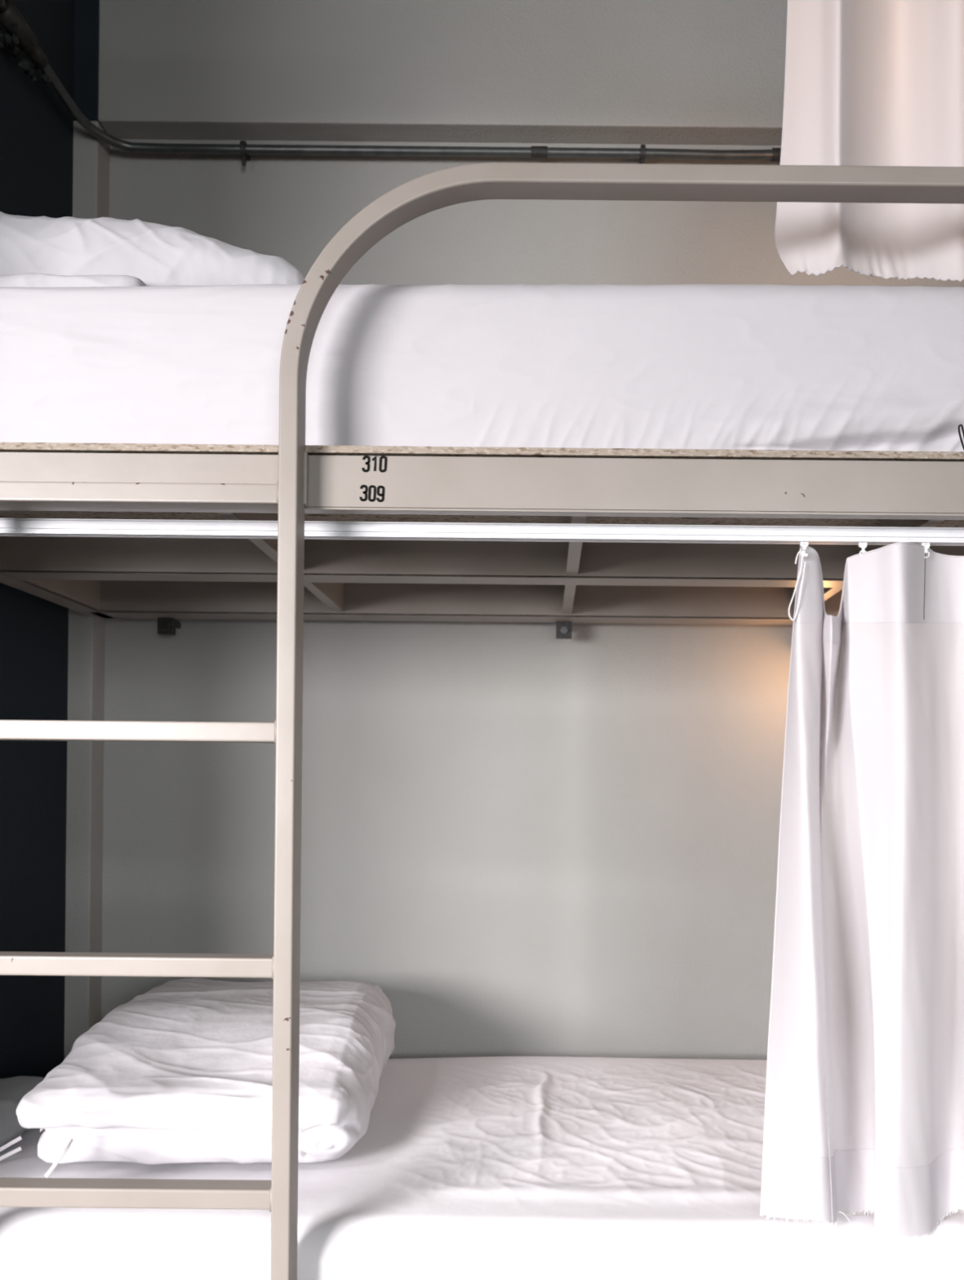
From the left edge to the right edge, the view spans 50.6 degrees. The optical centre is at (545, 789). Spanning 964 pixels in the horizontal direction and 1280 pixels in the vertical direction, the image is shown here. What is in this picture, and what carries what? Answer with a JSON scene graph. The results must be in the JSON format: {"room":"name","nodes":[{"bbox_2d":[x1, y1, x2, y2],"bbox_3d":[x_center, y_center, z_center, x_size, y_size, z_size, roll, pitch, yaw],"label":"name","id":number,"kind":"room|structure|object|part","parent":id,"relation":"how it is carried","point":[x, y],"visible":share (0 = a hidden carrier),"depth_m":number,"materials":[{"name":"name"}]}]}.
{"room":"dormitory","nodes":[
{"label":"dormitory","id":0,"kind":"room"},
{"bbox_2d":[0,0,74,1078],"bbox_3d":[-1.021,-1.160,1.575,0.100,4.300,1.150,1,0,0],"label":"wall partition","id":1,"kind":"structure","parent":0,"point":[37,126],"depth_m":1.95,"materials":[{"name":"black paint"}]},
{"bbox_2d":[63,120,109,1059],"bbox_3d":[-0.966,-0.192,2.120,0.070,2.365,0.060,1,0,0],"label":"trim","id":2,"kind":"structure","parent":1,"relation":"attached to","point":[91,155],"depth_m":2.09,"materials":[{"name":"paint"}]},
{"bbox_2d":[101,138,963,1059],"bbox_3d":[0.112,-1.149,2.210,4.640,4.300,0.120,1,0,0],"label":"wall","id":3,"kind":"structure","parent":0,"point":[531,842],"depth_m":2.15,"materials":[{"name":"paint"}]},
{"bbox_2d":[73,0,106,132],"bbox_3d":[-0.945,-2.342,2.120,0.070,1.935,0.060,1,0,0],"label":"trim","id":4,"kind":"structure","parent":3,"relation":"attached to","point":[86,12],"depth_m":2.09,"materials":[{"name":"black paint"}]},
{"bbox_2d":[0,0,781,166],"bbox_3d":[0.174,-1.318,1.625,2.279,0.063,1.050,1,0,0],"label":"metal pipe","id":5,"kind":"object","parent":3,"relation":"attached to","point":[19,32],"visible":0.95,"depth_m":2.11,"materials":[{"name":"metal"}]},
{"bbox_2d":[97,0,787,145],"bbox_3d":[0.707,-2.325,2.120,3.233,1.935,0.060,1,0,0],"label":"wall","id":6,"kind":"structure","parent":3,"relation":"attached to","point":[656,72],"depth_m":2.09,"materials":[{"name":"paint"}]},
{"bbox_3d":[0.089,1.051,-0.150,4.640,0.100,4.840,1,0,0],"label":"floor","id":7,"kind":"structure","parent":0,"visible":0},
{"bbox_2d":[0,162,963,1279],"bbox_3d":[0.026,0.127,1.680,1.915,1.747,0.940,1,0,0],"label":"bunk bed","id":8,"kind":"object","parent":7,"relation":"on","point":[290,579],"visible":0.81,"depth_m":1.25,"materials":[{"name":"beige metal"}]},
{"bbox_3d":[-0.904,-0.385,1.680,0.045,0.068,0.816,1,0,0],"label":"rail","id":9,"kind":"part","parent":8,"relation":"part of","materials":[{"name":"beige metal"}]},
{"bbox_3d":[-0.774,-0.346,2.119,0.008,0.012,0.062,1,0,0],"label":"bracket arm","id":10,"kind":"part","parent":8,"relation":"part of","materials":[{"name":"metal"}]},
{"bbox_3d":[0.031,-0.376,2.053,1.875,0.068,0.071,1,0,0],"label":"rail","id":11,"kind":"part","parent":8,"relation":"part of","materials":[{"name":"beige metal"}]},
{"bbox_2d":[0,442,963,527],"bbox_3d":[0.032,-0.415,1.668,1.903,0.009,0.836,1,0,0],"label":"board","id":12,"kind":"object","parent":8,"relation":"on","point":[56,447],"visible":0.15,"depth_m":1.25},
{"bbox_2d":[0,284,963,451],"bbox_3d":[0.038,-0.547,1.671,1.885,0.255,0.758,1,0,0],"label":"mattress","id":13,"kind":"object","parent":12,"relation":"on","point":[721,366],"visible":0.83,"depth_m":1.30,"materials":[{"name":"white fabric"}]},
{"bbox_2d":[0,211,306,287],"bbox_3d":[-0.619,-0.744,1.571,0.599,0.168,0.444,1,0,0],"label":"pillow","id":14,"kind":"object","parent":13,"relation":"on","point":[36,251],"visible":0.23,"depth_m":1.40,"materials":[{"name":"white fabric"}]},
{"bbox_2d":[958,424,963,449],"bbox_3d":[0.518,-0.417,1.248,0.015,0.070,0.025,1,0,-43],"label":"cable loop","id":15,"kind":"object","parent":12,"relation":"attached to","point":[959,425],"visible":1,"depth_m":1.25,"materials":[{"name":"black rubber"}]},
{"bbox_2d":[0,517,963,558],"bbox_3d":[0.031,-0.322,1.316,1.815,0.039,0.018,1,0,0],"label":"track","id":16,"kind":"object","parent":8,"relation":"attached to","point":[803,535],"visible":1,"depth_m":1.31,"materials":[{"name":"white metal"}]},
{"bbox_2d":[760,542,963,1240],"bbox_3d":[0.610,0.126,1.322,0.656,0.889,0.137,1,0,2],"label":"curtain","id":17,"kind":"object","parent":16,"relation":"hanging from","point":[864,1098],"visible":1,"depth_m":1.31,"materials":[{"name":"white fabric"}]},
{"bbox_3d":[0.325,-0.262,1.310,0.022,0.088,0.005,1,0,19],"label":"cord","id":18,"kind":"part","parent":17,"relation":"part of","materials":[{"name":"white fabric"}]},
{"bbox_3d":[0.328,-0.299,1.304,0.015,0.020,0.006,1,0,-16],"label":"cord","id":19,"kind":"part","parent":17,"relation":"part of","materials":[{"name":"white fabric"}]},
{"bbox_3d":[0.031,-0.376,1.673,1.825,0.068,0.058,1,0,0],"label":"rail","id":20,"kind":"part","parent":8,"relation":"part of","materials":[{"name":"beige metal"}]},
{"bbox_3d":[0.031,-0.375,1.265,1.915,0.067,0.030,1,0,0],"label":"rail","id":21,"kind":"part","parent":8,"relation":"part of","materials":[{"name":"beige metal"}]},
{"bbox_3d":[0.021,0.637,1.668,1.903,0.009,0.836,1,0,0],"label":"board","id":22,"kind":"object","parent":8,"relation":"on","visible":0},
{"bbox_2d":[0,1056,963,1279],"bbox_3d":[0.027,0.581,1.677,1.885,0.101,0.836,1,0,0],"label":"mattress","id":23,"kind":"object","parent":22,"relation":"on","point":[482,1167],"visible":0.48,"depth_m":1.34,"materials":[{"name":"white fabric"}]},
{"bbox_2d":[0,1075,44,1146],"bbox_3d":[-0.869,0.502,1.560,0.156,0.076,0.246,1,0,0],"label":"pillow","id":24,"kind":"object","parent":23,"relation":"on","point":[12,1090],"visible":0.53,"depth_m":1.55,"materials":[{"name":"white fabric"}]},
{"bbox_2d":[0,977,395,1177],"bbox_3d":[-0.547,0.453,1.718,0.551,0.183,0.628,1,0,-3],"label":"duvet","id":25,"kind":"object","parent":23,"relation":"on","point":[180,1071],"visible":0.95,"depth_m":1.50,"materials":[{"name":"white fabric"}]},
{"bbox_3d":[0.133,-3.349,-0.150,4.640,0.100,4.840,1,0,0],"label":"ceiling","id":26,"kind":"structure","parent":0,"visible":0},
{"bbox_3d":[0.050,-2.268,1.390,1.915,2.064,0.018,1,0,0],"label":"track","id":27,"kind":"object","parent":26,"relation":"hanging from","visible":0},
{"bbox_2d":[774,0,963,282],"bbox_3d":[0.606,-0.971,1.381,0.578,0.588,0.091,1,0,0],"label":"curtain","id":28,"kind":"object","parent":27,"relation":"hanging from","point":[868,82],"visible":0.86,"depth_m":1.38,"materials":[{"name":"white fabric"}]}
]}

